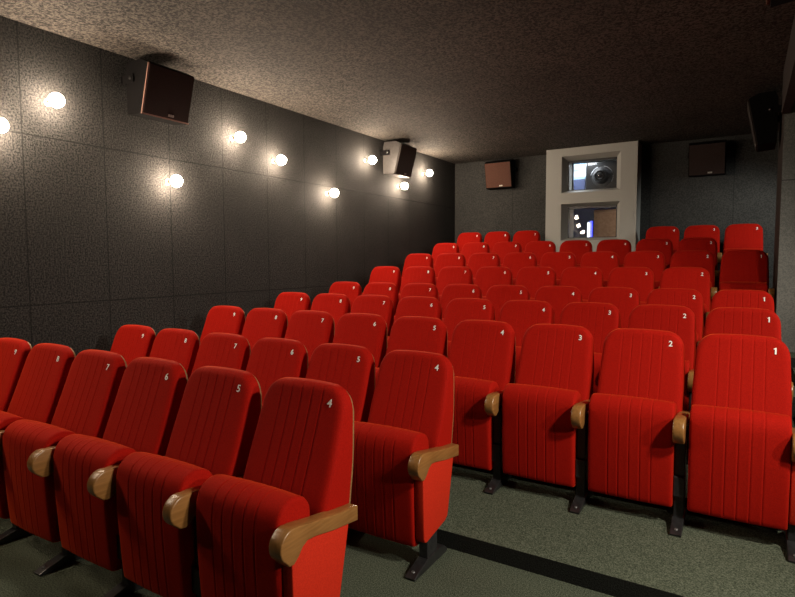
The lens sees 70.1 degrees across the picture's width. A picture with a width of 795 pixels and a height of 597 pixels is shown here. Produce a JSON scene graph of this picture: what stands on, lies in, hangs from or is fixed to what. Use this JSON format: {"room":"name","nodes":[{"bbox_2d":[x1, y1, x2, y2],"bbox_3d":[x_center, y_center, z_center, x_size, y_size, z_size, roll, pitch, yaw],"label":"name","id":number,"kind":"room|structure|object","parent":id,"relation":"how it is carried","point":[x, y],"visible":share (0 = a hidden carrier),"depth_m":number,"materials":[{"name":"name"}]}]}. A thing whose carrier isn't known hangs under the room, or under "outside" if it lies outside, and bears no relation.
{"room":"auditorium","nodes":[
{"label":"auditorium","id":0,"kind":"room"},
{"bbox_2d":[0,16,454,355],"bbox_3d":[-1.948,-0.548,6.455,0.100,3.680,15.400,2,5,31],"label":"wall","id":1,"kind":"structure","parent":0,"point":[95,242],"depth_m":5.71,"materials":[{"name":"fabric"}]},
{"bbox_2d":[0,117,8,132],"bbox_3d":[-3.056,-1.318,4.321,0.193,0.116,0.116,2,5,31],"label":"wall lamp","id":2,"kind":"object","parent":1,"relation":"attached to","point":[4,126],"visible":1,"depth_m":4.29,"materials":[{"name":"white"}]},
{"bbox_2d":[43,93,64,107],"bbox_3d":[-2.832,-1.629,4.668,0.193,0.116,0.116,2,5,31],"label":"wall lamp","id":3,"kind":"object","parent":1,"relation":"attached to","point":[56,100],"visible":1,"depth_m":4.62,"materials":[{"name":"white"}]},
{"bbox_2d":[120,58,194,124],"bbox_3d":[-2.258,-1.950,5.402,0.383,0.488,0.582,2,5,31],"label":"wall speaker","id":4,"kind":"object","parent":1,"relation":"attached to","point":[157,92],"visible":1,"depth_m":5.25,"materials":[{"name":"black"}]},
{"bbox_2d":[143,63,193,122],"bbox_3d":[-2.151,-1.925,5.338,0.133,0.418,0.486,2,5,32],"label":"grille","id":5,"kind":"object","parent":4,"relation":"attached to","point":[167,92],"depth_m":5.31,"materials":[{"name":"black"}]},
{"bbox_2d":[165,175,182,186],"bbox_3d":[-2.237,-1.172,5.665,0.193,0.116,0.116,2,5,31],"label":"wall lamp","id":6,"kind":"object","parent":1,"relation":"attached to","point":[176,181],"visible":1,"depth_m":5.62,"materials":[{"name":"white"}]},
{"bbox_2d":[230,132,245,141],"bbox_3d":[-1.790,-1.807,6.355,0.193,0.116,0.116,2,5,31],"label":"wall lamp","id":7,"kind":"object","parent":1,"relation":"attached to","point":[240,136],"visible":1,"depth_m":6.30,"materials":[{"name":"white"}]},
{"bbox_2d":[380,141,416,177],"bbox_3d":[0.032,-2.229,9.119,0.383,0.510,0.582,2,5,31],"label":"wall speaker","id":8,"kind":"object","parent":1,"relation":"attached to","point":[398,157],"visible":1,"depth_m":8.95,"materials":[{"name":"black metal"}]},
{"bbox_2d":[395,144,416,176],"bbox_3d":[0.139,-2.201,9.055,0.134,0.443,0.486,2,5,32],"label":"grille","id":9,"kind":"object","parent":8,"relation":"attached to","point":[405,155],"depth_m":9.00,"materials":[{"name":"black"}]},
{"bbox_2d":[0,0,794,163],"bbox_3d":[1.922,-2.238,3.954,9.200,0.100,15.400,2,5,31],"label":"ceiling","id":10,"kind":"structure","parent":0,"point":[452,81],"depth_m":5.36,"materials":[{"name":"paint"}]},
{"bbox_2d":[782,15,794,113],"bbox_3d":[1.274,-1.803,1.396,0.073,0.440,10.320,2,5,31],"label":"trim","id":11,"kind":"structure","parent":10,"relation":"attached to","point":[788,93],"depth_m":5.00,"materials":[{"name":"paint"}]},
{"bbox_2d":[766,0,794,7],"bbox_3d":[1.755,-1.700,2.519,0.275,0.580,0.572,2,5,31],"label":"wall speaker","id":12,"kind":"object","parent":11,"relation":"attached to","point":[773,3],"visible":1,"depth_m":2.73,"materials":[{"name":"black"}]},
{"bbox_2d":[0,352,794,596],"bbox_3d":[1.934,0.878,4.165,9.200,1.213,15.400,2,5,31],"label":"floor","id":13,"kind":"structure","parent":0,"point":[522,539],"depth_m":2.99,"materials":[{"name":"carpet"}]},
{"bbox_2d":[0,338,31,411],"bbox_3d":[-2.873,0.836,3.837,0.596,1.076,0.580,2,5,31],"label":"seat","id":14,"kind":"object","parent":13,"relation":"on","point":[14,352],"visible":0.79,"depth_m":3.87,"materials":[{"name":"fabric"}]},
{"bbox_2d":[0,343,75,544],"bbox_3d":[-2.388,0.855,3.539,0.540,1.076,0.580,2,5,31],"label":"seat","id":15,"kind":"object","parent":13,"relation":"on","point":[39,388],"visible":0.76,"depth_m":3.59,"materials":[{"name":"fabric"}]},
{"bbox_2d":[0,411,23,518],"bbox_3d":[-2.464,0.988,3.466,0.466,0.605,0.205,2,5,32],"label":"cushion","id":16,"kind":"object","parent":15,"relation":"on","point":[6,419],"depth_m":3.31,"materials":[{"name":"fabric"}]},
{"bbox_2d":[2,349,126,576],"bbox_3d":[-1.926,0.872,3.256,0.540,1.076,0.580,2,5,31],"label":"seat","id":17,"kind":"object","parent":13,"relation":"on","point":[91,387],"visible":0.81,"depth_m":3.17,"materials":[{"name":"fabric"}]},
{"bbox_2d":[2,419,74,542],"bbox_3d":[-2.002,1.005,3.183,0.466,0.605,0.205,2,5,32],"label":"cushion","id":18,"kind":"object","parent":17,"relation":"on","point":[31,499],"depth_m":3.08,"materials":[{"name":"fabric"}]},
{"bbox_2d":[54,357,187,596],"bbox_3d":[-1.464,0.889,2.973,0.540,1.076,0.580,2,5,31],"label":"seat","id":19,"kind":"object","parent":13,"relation":"on","point":[146,406],"visible":0.84,"depth_m":2.89,"materials":[{"name":"fabric"}]},
{"bbox_2d":[54,434,135,570],"bbox_3d":[-1.541,1.023,2.900,0.466,0.605,0.205,2,5,32],"label":"cushion","id":20,"kind":"object","parent":19,"relation":"on","point":[88,524],"depth_m":2.80,"materials":[{"name":"fabric"}]},
{"bbox_2d":[110,325,155,365],"bbox_3d":[-2.363,0.780,4.647,0.596,1.076,0.580,2,5,31],"label":"seat","id":21,"kind":"object","parent":13,"relation":"on","point":[131,342],"visible":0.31,"depth_m":4.74,"materials":[{"name":"fabric"}]},
{"bbox_2d":[149,328,199,379],"bbox_3d":[-1.877,0.798,4.349,0.540,1.076,0.580,2,5,31],"label":"seat","id":22,"kind":"object","parent":13,"relation":"on","point":[181,346],"visible":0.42,"depth_m":4.45,"materials":[{"name":"fabric"}]},
{"bbox_2d":[116,366,261,596],"bbox_3d":[-0.997,0.907,2.686,0.540,1.076,0.580,2,5,31],"label":"seat","id":23,"kind":"object","parent":13,"relation":"on","point":[214,429],"visible":0.92,"depth_m":2.61,"materials":[{"name":"fabric"}]},
{"bbox_2d":[116,452,212,596],"bbox_3d":[-1.074,1.040,2.614,0.466,0.605,0.205,2,5,32],"label":"cushion","id":24,"kind":"object","parent":23,"relation":"on","point":[160,557],"depth_m":2.51,"materials":[{"name":"fabric"}]},
{"bbox_2d":[191,333,250,373],"bbox_3d":[-1.407,0.816,4.060,0.540,1.076,0.580,2,5,31],"label":"seat","id":25,"kind":"object","parent":13,"relation":"on","point":[228,350],"visible":0.24,"depth_m":4.18,"materials":[{"name":"fabric"}]},
{"bbox_2d":[200,306,245,342],"bbox_3d":[-1.843,0.626,5.474,0.596,1.076,0.580,2,5,31],"label":"seat","id":26,"kind":"object","parent":13,"relation":"on","point":[220,319],"visible":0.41,"depth_m":5.58,"materials":[{"name":"fabric"}]},
{"bbox_2d":[241,308,287,349],"bbox_3d":[-1.349,0.644,5.171,0.540,1.076,0.580,2,5,31],"label":"seat","id":27,"kind":"object","parent":13,"relation":"on","point":[260,323],"visible":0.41,"depth_m":5.29,"materials":[{"name":"fabric"}]},
{"bbox_2d":[196,377,357,596],"bbox_3d":[-0.516,0.925,2.397,0.544,1.076,0.571,2,5,31],"label":"seat","id":28,"kind":"object","parent":13,"relation":"on","point":[279,529],"visible":1,"depth_m":2.33,"materials":[{"name":"fabric"}]},
{"bbox_2d":[196,474,309,596],"bbox_3d":[-0.597,1.058,2.321,0.466,0.605,0.205,2,5,32],"label":"cushion","id":29,"kind":"object","parent":28,"relation":"on","point":[237,519],"depth_m":2.23,"materials":[{"name":"fabric"}]},
{"bbox_2d":[246,338,307,404],"bbox_3d":[-0.939,0.833,3.774,0.540,1.076,0.580,2,5,31],"label":"seat","id":30,"kind":"object","parent":13,"relation":"on","point":[271,360],"visible":0.31,"depth_m":3.88,"materials":[{"name":"fabric"}]},
{"bbox_2d":[274,292,310,322],"bbox_3d":[-1.331,0.479,6.320,0.596,1.076,0.580,2,5,31],"label":"seat","id":31,"kind":"object","parent":13,"relation":"on","point":[289,302],"visible":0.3,"depth_m":6.42,"materials":[{"name":"fabric"}]},
{"bbox_2d":[285,310,334,365],"bbox_3d":[-0.882,0.662,4.885,0.540,1.076,0.580,2,5,31],"label":"seat","id":32,"kind":"object","parent":13,"relation":"on","point":[312,328],"visible":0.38,"depth_m":4.99,"materials":[{"name":"fabric"}]},
{"bbox_2d":[311,293,350,329],"bbox_3d":[-0.836,0.497,6.016,0.540,1.076,0.580,2,5,31],"label":"seat","id":33,"kind":"object","parent":13,"relation":"on","point":[336,305],"visible":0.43,"depth_m":6.12,"materials":[{"name":"fabric"}]},
{"bbox_2d":[306,343,374,538],"bbox_3d":[-0.470,0.851,3.486,0.540,1.076,0.580,2,5,31],"label":"seat","id":34,"kind":"object","parent":13,"relation":"on","point":[351,367],"visible":0.34,"depth_m":3.57,"materials":[{"name":"fabric"}]},
{"bbox_2d":[329,282,361,309],"bbox_3d":[-0.808,0.332,7.167,0.596,1.076,0.580,2,5,31],"label":"seat","id":35,"kind":"object","parent":13,"relation":"on","point":[352,290],"visible":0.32,"depth_m":7.26,"materials":[{"name":"fabric"}]},
{"bbox_2d":[333,313,386,367],"bbox_3d":[-0.413,0.680,4.597,0.540,1.076,0.580,2,5,31],"label":"seat","id":36,"kind":"object","parent":13,"relation":"on","point":[369,331],"visible":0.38,"depth_m":4.70,"materials":[{"name":"fabric"}]},
{"bbox_2d":[351,295,393,335],"bbox_3d":[-0.365,0.515,5.727,0.540,1.076,0.580,2,5,31],"label":"seat","id":37,"kind":"object","parent":13,"relation":"on","point":[381,305],"visible":0.2,"depth_m":5.83,"materials":[{"name":"fabric"}]},
{"bbox_2d":[363,282,397,315],"bbox_3d":[-0.317,0.351,6.866,0.540,1.076,0.580,2,5,31],"label":"seat","id":38,"kind":"object","parent":13,"relation":"on","point":[390,290],"visible":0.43,"depth_m":6.98,"materials":[{"name":"fabric"}]},
{"bbox_2d":[362,266,400,294],"bbox_3d":[-0.300,0.087,7.973,0.596,1.076,0.580,2,5,31],"label":"seat","id":39,"kind":"object","parent":13,"relation":"on","point":[389,274],"visible":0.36,"depth_m":8.07,"materials":[{"name":"fabric"}]},
{"bbox_2d":[348,350,458,581],"bbox_3d":[0.006,0.869,3.200,0.544,1.076,0.571,2,5,31],"label":"seat","id":40,"kind":"object","parent":13,"relation":"on","point":[405,451],"visible":0.94,"depth_m":3.08,"materials":[{"name":"fabric"}]},
{"bbox_2d":[348,421,428,546],"bbox_3d":[-0.075,1.002,3.124,0.466,0.605,0.205,2,5,32],"label":"cushion","id":41,"kind":"object","parent":40,"relation":"on","point":[383,490],"depth_m":3.01,"materials":[{"name":"fabric"}]},
{"bbox_2d":[375,316,447,385],"bbox_3d":[0.061,0.697,4.307,0.540,1.076,0.580,2,5,31],"label":"seat","id":42,"kind":"object","parent":13,"relation":"on","point":[417,333],"visible":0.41,"depth_m":4.43,"materials":[{"name":"fabric"}]},
{"bbox_2d":[387,296,441,345],"bbox_3d":[0.106,0.533,5.439,0.540,1.076,0.580,2,5,31],"label":"seat","id":43,"kind":"object","parent":13,"relation":"on","point":[421,306],"visible":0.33,"depth_m":5.57,"materials":[{"name":"fabric"}]},
{"bbox_2d":[394,283,438,317],"bbox_3d":[0.156,0.369,6.576,0.540,1.076,0.580,2,5,31],"label":"seat","id":44,"kind":"object","parent":13,"relation":"on","point":[411,289],"visible":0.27,"depth_m":6.71,"materials":[{"name":"fabric"}]},
{"bbox_2d":[398,266,435,302],"bbox_3d":[0.193,0.105,7.670,0.540,1.076,0.580,2,5,31],"label":"seat","id":45,"kind":"object","parent":13,"relation":"on","point":[414,274],"visible":0.35,"depth_m":7.80,"materials":[{"name":"fabric"}]},
{"bbox_2d":[401,253,432,281],"bbox_3d":[0.209,-0.163,8.799,0.596,1.076,0.580,2,5,31],"label":"seat","id":46,"kind":"object","parent":13,"relation":"on","point":[417,259],"visible":0.31,"depth_m":8.92,"materials":[{"name":"fabric"}]},
{"bbox_2d":[432,243,458,268],"bbox_3d":[0.708,-0.410,9.616,0.596,1.076,0.580,2,5,31],"label":"seat","id":47,"kind":"object","parent":13,"relation":"on","point":[439,248],"visible":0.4,"depth_m":9.76,"materials":[{"name":"fabric"}]},
{"bbox_2d":[434,253,465,283],"bbox_3d":[0.705,-0.144,8.494,0.540,1.076,0.580,2,5,31],"label":"seat","id":48,"kind":"object","parent":13,"relation":"on","point":[443,260],"visible":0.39,"depth_m":8.64,"materials":[{"name":"fabric"}]},
{"bbox_2d":[436,266,472,301],"bbox_3d":[0.666,0.123,7.380,0.540,1.076,0.580,2,5,31],"label":"seat","id":49,"kind":"object","parent":13,"relation":"on","point":[446,276],"visible":0.29,"depth_m":7.52,"materials":[{"name":"fabric"}]},
{"bbox_2d":[440,284,481,320],"bbox_3d":[0.627,0.386,6.287,0.540,1.076,0.580,2,5,31],"label":"seat","id":50,"kind":"object","parent":13,"relation":"on","point":[450,292],"visible":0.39,"depth_m":6.45,"materials":[{"name":"fabric"}]},
{"bbox_2d":[443,298,494,357],"bbox_3d":[0.575,0.550,5.151,0.540,1.076,0.580,2,5,31],"label":"seat","id":51,"kind":"object","parent":13,"relation":"on","point":[458,310],"visible":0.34,"depth_m":5.30,"materials":[{"name":"fabric"}]},
{"bbox_2d":[457,232,481,252],"bbox_3d":[1.227,-0.691,10.457,0.596,1.076,0.580,2,5,31],"label":"seat","id":52,"kind":"object","parent":13,"relation":"on","point":[463,238],"visible":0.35,"depth_m":10.59,"materials":[{"name":"fabric"}]},
{"bbox_2d":[461,242,489,266],"bbox_3d":[1.204,-0.391,9.312,0.540,1.076,0.580,2,5,31],"label":"seat","id":53,"kind":"object","parent":13,"relation":"on","point":[468,249],"visible":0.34,"depth_m":9.46,"materials":[{"name":"fabric"}]},
{"bbox_2d":[448,320,515,494],"bbox_3d":[0.531,0.715,4.019,0.540,1.076,0.580,2,5,31],"label":"seat","id":54,"kind":"object","parent":13,"relation":"on","point":[482,353],"visible":0.77,"depth_m":3.87,"materials":[{"name":"fabric"}]},
{"bbox_2d":[452,376,498,469],"bbox_3d":[0.455,0.849,3.946,0.466,0.605,0.205,2,5,32],"label":"cushion","id":55,"kind":"object","parent":54,"relation":"on","point":[474,431],"depth_m":3.81,"materials":[{"name":"fabric"}]},
{"bbox_2d":[467,253,499,284],"bbox_3d":[1.176,-0.127,8.205,0.540,1.076,0.580,2,5,31],"label":"seat","id":56,"kind":"object","parent":13,"relation":"on","point":[476,261],"visible":0.33,"depth_m":8.34,"materials":[{"name":"fabric"}]},
{"bbox_2d":[474,266,512,298],"bbox_3d":[1.133,0.141,7.094,0.540,1.076,0.580,2,5,31],"label":"seat","id":57,"kind":"object","parent":13,"relation":"on","point":[486,277],"visible":0.3,"depth_m":7.22,"materials":[{"name":"fabric"}]},
{"bbox_2d":[484,231,510,252],"bbox_3d":[1.720,-0.672,10.155,0.540,1.076,0.580,2,5,31],"label":"seat","id":58,"kind":"object","parent":13,"relation":"on","point":[491,238],"visible":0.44,"depth_m":10.29,"materials":[{"name":"fabric"}]},
{"bbox_2d":[492,242,521,266],"bbox_3d":[1.675,-0.373,9.023,0.540,1.076,0.580,2,5,31],"label":"seat","id":59,"kind":"object","parent":13,"relation":"on","point":[501,249],"visible":0.26,"depth_m":9.15,"materials":[{"name":"fabric"}]},
{"bbox_2d":[486,285,529,320],"bbox_3d":[1.097,0.404,5.999,0.540,1.076,0.580,2,5,31],"label":"seat","id":60,"kind":"object","parent":13,"relation":"on","point":[498,295],"visible":0.3,"depth_m":6.14,"materials":[{"name":"fabric"}]},
{"bbox_2d":[502,252,536,284],"bbox_3d":[1.646,-0.109,7.917,0.540,1.076,0.580,2,5,31],"label":"seat","id":61,"kind":"object","parent":13,"relation":"on","point":[515,261],"visible":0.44,"depth_m":8.04,"materials":[{"name":"fabric"}]},
{"bbox_2d":[499,300,553,383],"bbox_3d":[1.046,0.568,4.862,0.540,1.076,0.580,2,5,31],"label":"seat","id":62,"kind":"object","parent":13,"relation":"on","point":[521,315],"visible":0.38,"depth_m":4.98,"materials":[{"name":"fabric"}]},
{"bbox_2d":[515,346,520,383],"bbox_3d":[0.970,0.702,4.789,0.466,0.605,0.205,2,5,32],"label":"cushion","id":63,"kind":"object","parent":62,"relation":"on","point":[518,348],"depth_m":4.66,"materials":[{"name":"fabric"}]},
{"bbox_2d":[513,230,540,251],"bbox_3d":[2.189,-0.654,9.867,0.540,1.076,0.580,2,5,31],"label":"seat","id":64,"kind":"object","parent":13,"relation":"on","point":[522,237],"visible":0.29,"depth_m":9.99,"materials":[{"name":"fabric"}]},
{"bbox_2d":[515,267,555,299],"bbox_3d":[1.605,0.159,6.804,0.540,1.076,0.580,2,5,31],"label":"seat","id":65,"kind":"object","parent":13,"relation":"on","point":[532,278],"visible":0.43,"depth_m":6.92,"materials":[{"name":"fabric"}]},
{"bbox_2d":[525,241,555,266],"bbox_3d":[2.145,-0.355,8.735,0.540,1.076,0.580,2,5,31],"label":"seat","id":66,"kind":"object","parent":13,"relation":"on","point":[539,248],"visible":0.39,"depth_m":8.86,"materials":[{"name":"fabric"}]},
{"bbox_2d":[502,324,593,514],"bbox_3d":[1.001,0.733,3.730,0.540,1.076,0.580,2,5,31],"label":"seat","id":67,"kind":"object","parent":13,"relation":"on","point":[545,414],"visible":1,"depth_m":3.63,"materials":[{"name":"fabric"}]},
{"bbox_2d":[502,383,580,486],"bbox_3d":[0.925,0.866,3.658,0.466,0.605,0.205,2,5,32],"label":"cushion","id":68,"kind":"object","parent":67,"relation":"on","point":[540,442],"depth_m":3.57,"materials":[{"name":"fabric"}]},
{"bbox_2d":[534,286,581,323],"bbox_3d":[1.567,0.422,5.711,0.540,1.076,0.580,2,5,31],"label":"seat","id":69,"kind":"object","parent":13,"relation":"on","point":[558,297],"visible":0.28,"depth_m":5.83,"materials":[{"name":"fabric"}]},
{"bbox_2d":[540,252,575,285],"bbox_3d":[2.114,-0.091,7.630,0.540,1.076,0.580,2,5,31],"label":"seat","id":70,"kind":"object","parent":13,"relation":"on","point":[558,261],"visible":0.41,"depth_m":7.74,"materials":[{"name":"fabric"}]},
{"bbox_2d":[559,240,591,266],"bbox_3d":[2.615,-0.338,8.447,0.540,1.076,0.580,2,5,31],"label":"seat","id":71,"kind":"object","parent":13,"relation":"on","point":[578,248],"visible":0.33,"depth_m":8.56,"materials":[{"name":"fabric"}]},
{"bbox_2d":[559,267,602,301],"bbox_3d":[2.075,0.176,6.516,0.540,1.076,0.580,2,5,31],"label":"seat","id":72,"kind":"object","parent":13,"relation":"on","point":[586,279],"visible":0.34,"depth_m":6.63,"materials":[{"name":"fabric"}]},
{"bbox_2d":[559,302,620,392],"bbox_3d":[1.514,0.586,4.575,0.540,1.076,0.580,2,5,31],"label":"seat","id":73,"kind":"object","parent":13,"relation":"on","point":[600,319],"visible":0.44,"depth_m":4.67,"materials":[{"name":"fabric"}]},
{"bbox_2d":[593,352,601,392],"bbox_3d":[1.438,0.719,4.502,0.466,0.605,0.205,2,5,32],"label":"cushion","id":74,"kind":"object","parent":73,"relation":"on","point":[597,356],"depth_m":4.33,"materials":[{"name":"fabric"}]},
{"bbox_2d":[545,141,641,251],"bbox_3d":[3.391,-1.352,9.829,1.490,2.465,0.560,2,5,31],"label":"window frame","id":75,"kind":"structure","parent":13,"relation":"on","point":[562,199],"depth_m":9.58,"materials":[{"name":"paint"}]},
{"bbox_2d":[580,251,618,286],"bbox_3d":[2.586,-0.074,7.341,0.540,1.076,0.580,2,5,31],"label":"seat","id":76,"kind":"object","parent":13,"relation":"on","point":[605,261],"visible":0.34,"depth_m":7.45,"materials":[{"name":"fabric"}]},
{"bbox_2d":[596,239,630,266],"bbox_3d":[3.084,-0.320,8.159,0.540,1.076,0.580,2,5,31],"label":"seat","id":77,"kind":"object","parent":13,"relation":"on","point":[621,247],"visible":0.26,"depth_m":8.27,"materials":[{"name":"fabric"}]},
{"bbox_2d":[588,287,639,327],"bbox_3d":[2.037,0.440,5.423,0.540,1.076,0.580,2,5,31],"label":"seat","id":78,"kind":"object","parent":13,"relation":"on","point":[625,299],"visible":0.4,"depth_m":5.53,"materials":[{"name":"fabric"}]},
{"bbox_2d":[607,267,653,304],"bbox_3d":[2.542,0.194,6.230,0.540,1.076,0.580,2,5,31],"label":"seat","id":79,"kind":"object","parent":13,"relation":"on","point":[641,279],"visible":0.37,"depth_m":6.34,"materials":[{"name":"fabric"}]},
{"bbox_2d":[588,328,689,537],"bbox_3d":[1.468,0.750,3.444,0.540,1.076,0.580,2,5,31],"label":"seat","id":80,"kind":"object","parent":13,"relation":"on","point":[638,424],"visible":1,"depth_m":3.35,"materials":[{"name":"fabric"}]},
{"bbox_2d":[588,393,676,506],"bbox_3d":[1.392,0.884,3.372,0.466,0.605,0.205,2,5,32],"label":"cushion","id":81,"kind":"object","parent":80,"relation":"on","point":[632,452],"depth_m":3.28,"materials":[{"name":"fabric"}]},
{"bbox_2d":[623,251,664,288],"bbox_3d":[3.053,-0.056,7.054,0.540,1.076,0.580,2,5,31],"label":"seat","id":82,"kind":"object","parent":13,"relation":"on","point":[653,260],"visible":0.26,"depth_m":7.16,"materials":[{"name":"fabric"}]},
{"bbox_2d":[636,238,672,268],"bbox_3d":[3.551,-0.302,7.873,0.540,1.076,0.580,2,5,31],"label":"seat","id":83,"kind":"object","parent":13,"relation":"on","point":[665,246],"visible":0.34,"depth_m":7.98,"materials":[{"name":"fabric"}]},
{"bbox_2d":[628,305,695,464],"bbox_3d":[1.983,0.604,4.287,0.540,1.076,0.580,2,5,31],"label":"seat","id":84,"kind":"object","parent":13,"relation":"on","point":[679,320],"visible":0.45,"depth_m":4.37,"materials":[{"name":"fabric"}]},
{"bbox_2d":[684,360,690,439],"bbox_3d":[1.907,0.737,4.215,0.466,0.605,0.205,2,5,32],"label":"cushion","id":85,"kind":"object","parent":84,"relation":"on","point":[687,395],"depth_m":4.03,"materials":[{"name":"fabric"}]},
{"bbox_2d":[645,226,679,253],"bbox_3d":[4.040,-0.585,8.732,0.596,1.076,0.580,2,5,31],"label":"seat","id":86,"kind":"object","parent":13,"relation":"on","point":[672,233],"visible":0.26,"depth_m":8.83,"materials":[{"name":"fabric"}]},
{"bbox_2d":[646,288,703,348],"bbox_3d":[2.501,0.457,5.138,0.540,1.076,0.580,2,5,31],"label":"seat","id":87,"kind":"object","parent":13,"relation":"on","point":[692,299],"visible":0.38,"depth_m":5.25,"materials":[{"name":"fabric"}]},
{"bbox_2d":[659,267,709,337],"bbox_3d":[3.013,0.211,5.947,0.544,1.076,0.571,2,5,31],"label":"seat","id":88,"kind":"object","parent":13,"relation":"on","point":[696,278],"visible":0.35,"depth_m":6.05,"materials":[{"name":"fabric"}]},
{"bbox_2d":[703,304,706,337],"bbox_3d":[2.932,0.345,5.871,0.466,0.605,0.205,2,5,32],"label":"cushion","id":89,"kind":"object","parent":88,"relation":"on","point":[704,305],"depth_m":5.67,"materials":[{"name":"fabric"}]},
{"bbox_2d":[670,250,717,310],"bbox_3d":[3.519,-0.039,6.769,0.540,1.076,0.580,2,5,31],"label":"seat","id":90,"kind":"object","parent":13,"relation":"on","point":[690,258],"visible":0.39,"depth_m":6.88,"materials":[{"name":"fabric"}]},
{"bbox_2d":[677,237,719,290],"bbox_3d":[4.018,-0.285,7.592,0.544,1.076,0.571,2,5,31],"label":"seat","id":91,"kind":"object","parent":13,"relation":"on","point":[700,243],"visible":0.26,"depth_m":7.70,"materials":[{"name":"fabric"}]},
{"bbox_2d":[684,225,722,269],"bbox_3d":[4.528,-0.566,8.432,0.540,1.076,0.580,2,5,31],"label":"seat","id":92,"kind":"object","parent":13,"relation":"on","point":[706,231],"visible":0.37,"depth_m":8.54,"materials":[{"name":"fabric"}]},
{"bbox_2d":[687,334,794,563],"bbox_3d":[1.935,0.768,3.164,0.544,1.076,0.571,2,5,31],"label":"seat","id":93,"kind":"object","parent":13,"relation":"on","point":[741,458],"visible":1,"depth_m":3.08,"materials":[{"name":"fabric"}]},
{"bbox_2d":[687,405,791,529],"bbox_3d":[1.854,0.901,3.088,0.466,0.605,0.205,2,5,32],"label":"cushion","id":94,"kind":"object","parent":93,"relation":"on","point":[740,460],"depth_m":3.00,"materials":[{"name":"fabric"}]},
{"bbox_2d":[711,290,773,311],"bbox_3d":[2.968,0.474,4.857,0.544,1.076,0.571,2,5,31],"label":"seat","id":95,"kind":"object","parent":13,"relation":"on","point":[722,298],"visible":0.22,"depth_m":5.00,"materials":[{"name":"fabric"}]},
{"bbox_2d":[723,224,767,254],"bbox_3d":[4.997,-0.549,8.151,0.544,1.076,0.571,2,5,31],"label":"seat","id":96,"kind":"object","parent":13,"relation":"on","point":[737,236],"visible":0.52,"depth_m":8.26,"materials":[{"name":"fabric"}]},
{"bbox_2d":[724,248,761,252],"bbox_3d":[4.916,-0.415,8.075,0.466,0.605,0.205,2,5,32],"label":"cushion","id":97,"kind":"object","parent":96,"relation":"on","point":[725,250],"depth_m":8.02,"materials":[{"name":"fabric"}]},
{"bbox_2d":[719,250,774,299],"bbox_3d":[3.984,-0.021,6.483,0.540,1.076,0.580,2,5,31],"label":"seat","id":98,"kind":"object","parent":13,"relation":"on","point":[739,269],"visible":0.56,"depth_m":6.57,"materials":[{"name":"fabric"}]},
{"bbox_2d":[719,282,767,292],"bbox_3d":[3.908,0.113,6.411,0.466,0.605,0.205,2,5,32],"label":"cushion","id":99,"kind":"object","parent":98,"relation":"on","point":[762,286],"depth_m":6.32,"materials":[{"name":"fabric"}]},
{"bbox_2d":[704,307,792,401],"bbox_3d":[2.451,0.621,4.006,0.544,1.076,0.571,2,5,31],"label":"seat","id":100,"kind":"object","parent":13,"relation":"on","point":[721,320],"visible":0.27,"depth_m":4.15,"materials":[{"name":"fabric"}]},
{"bbox_3d":[3.995,-1.034,10.759,2.480,1.700,1.595,2,5,31],"label":"shelf","id":101,"kind":"object","parent":13,"relation":"on","visible":0},
{"bbox_2d":[574,176,585,189],"bbox_3d":[3.465,-2.125,11.071,0.490,0.440,0.410,2,5,31],"label":"equipment case","id":102,"kind":"object","parent":101,"relation":"on","point":[579,182],"visible":0.14,"depth_m":10.82,"materials":[{"name":"blue"}]},
{"bbox_2d":[586,161,615,188],"bbox_3d":[3.899,-2.201,10.540,0.650,0.660,0.960,2,5,31],"label":"projector","id":103,"kind":"object","parent":101,"relation":"on","point":[598,174],"visible":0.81,"depth_m":10.26,"materials":[{"name":"black metal"}]},
{"bbox_2d":[573,163,615,236],"bbox_3d":[4.019,-1.363,10.777,2.700,2.580,1.710,2,5,31],"label":"wall","id":104,"kind":"structure","parent":0,"point":[582,217],"depth_m":11.73,"materials":[{"name":"white"}]},
{"bbox_2d":[594,209,615,236],"bbox_3d":[3.930,-0.888,10.389,0.575,1.460,0.410,2,5,31],"label":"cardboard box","id":105,"kind":"object","parent":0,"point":[604,220],"visible":0.29,"depth_m":10.23,"materials":[{"name":"beige"}]},
{"bbox_2d":[455,131,778,287],"bbox_3d":[5.045,-1.236,9.060,9.150,2.650,0.150,2,5,31],"label":"wall","id":106,"kind":"structure","parent":0,"point":[746,194],"depth_m":9.29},
{"bbox_2d":[484,159,517,189],"bbox_3d":[1.925,-2.325,10.633,0.587,0.515,0.314,2,5,31],"label":"wall speaker","id":107,"kind":"object","parent":106,"relation":"attached to","point":[500,174],"visible":1,"depth_m":10.54,"materials":[{"name":"black"}]},
{"bbox_2d":[485,162,510,187],"bbox_3d":[1.871,-2.300,10.548,0.491,0.440,0.110,2,5,32],"label":"grille","id":108,"kind":"object","parent":107,"relation":"attached to","point":[497,174],"depth_m":10.54,"materials":[{"name":"brown"}]},
{"bbox_2d":[687,140,728,177],"bbox_3d":[4.841,-2.183,8.847,0.582,0.520,0.314,2,5,31],"label":"wall speaker","id":109,"kind":"object","parent":106,"relation":"attached to","point":[708,158],"visible":1,"depth_m":8.76,"materials":[{"name":"black"}]},
{"bbox_2d":[773,89,794,351],"bbox_3d":[5.137,-0.715,5.857,2.013,3.240,1.180,2,5,31],"label":"wall pier","id":110,"kind":"object","parent":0,"point":[784,243],"visible":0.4,"depth_m":5.87,"materials":[{"name":"paint"}]},
{"bbox_2d":[747,91,781,151],"bbox_3d":[4.216,-2.021,6.522,0.334,0.575,0.572,2,5,31],"label":"wall speaker","id":111,"kind":"object","parent":110,"relation":"attached to","point":[763,108],"visible":0.97,"depth_m":6.32,"materials":[{"name":"black"}]},
{"bbox_2d":[747,100,757,150],"bbox_3d":[4.123,-2.002,6.580,0.116,0.507,0.476,2,5,32],"label":"grille","id":112,"kind":"object","parent":111,"relation":"attached to","point":[752,105],"depth_m":6.36,"materials":[{"name":"black"}]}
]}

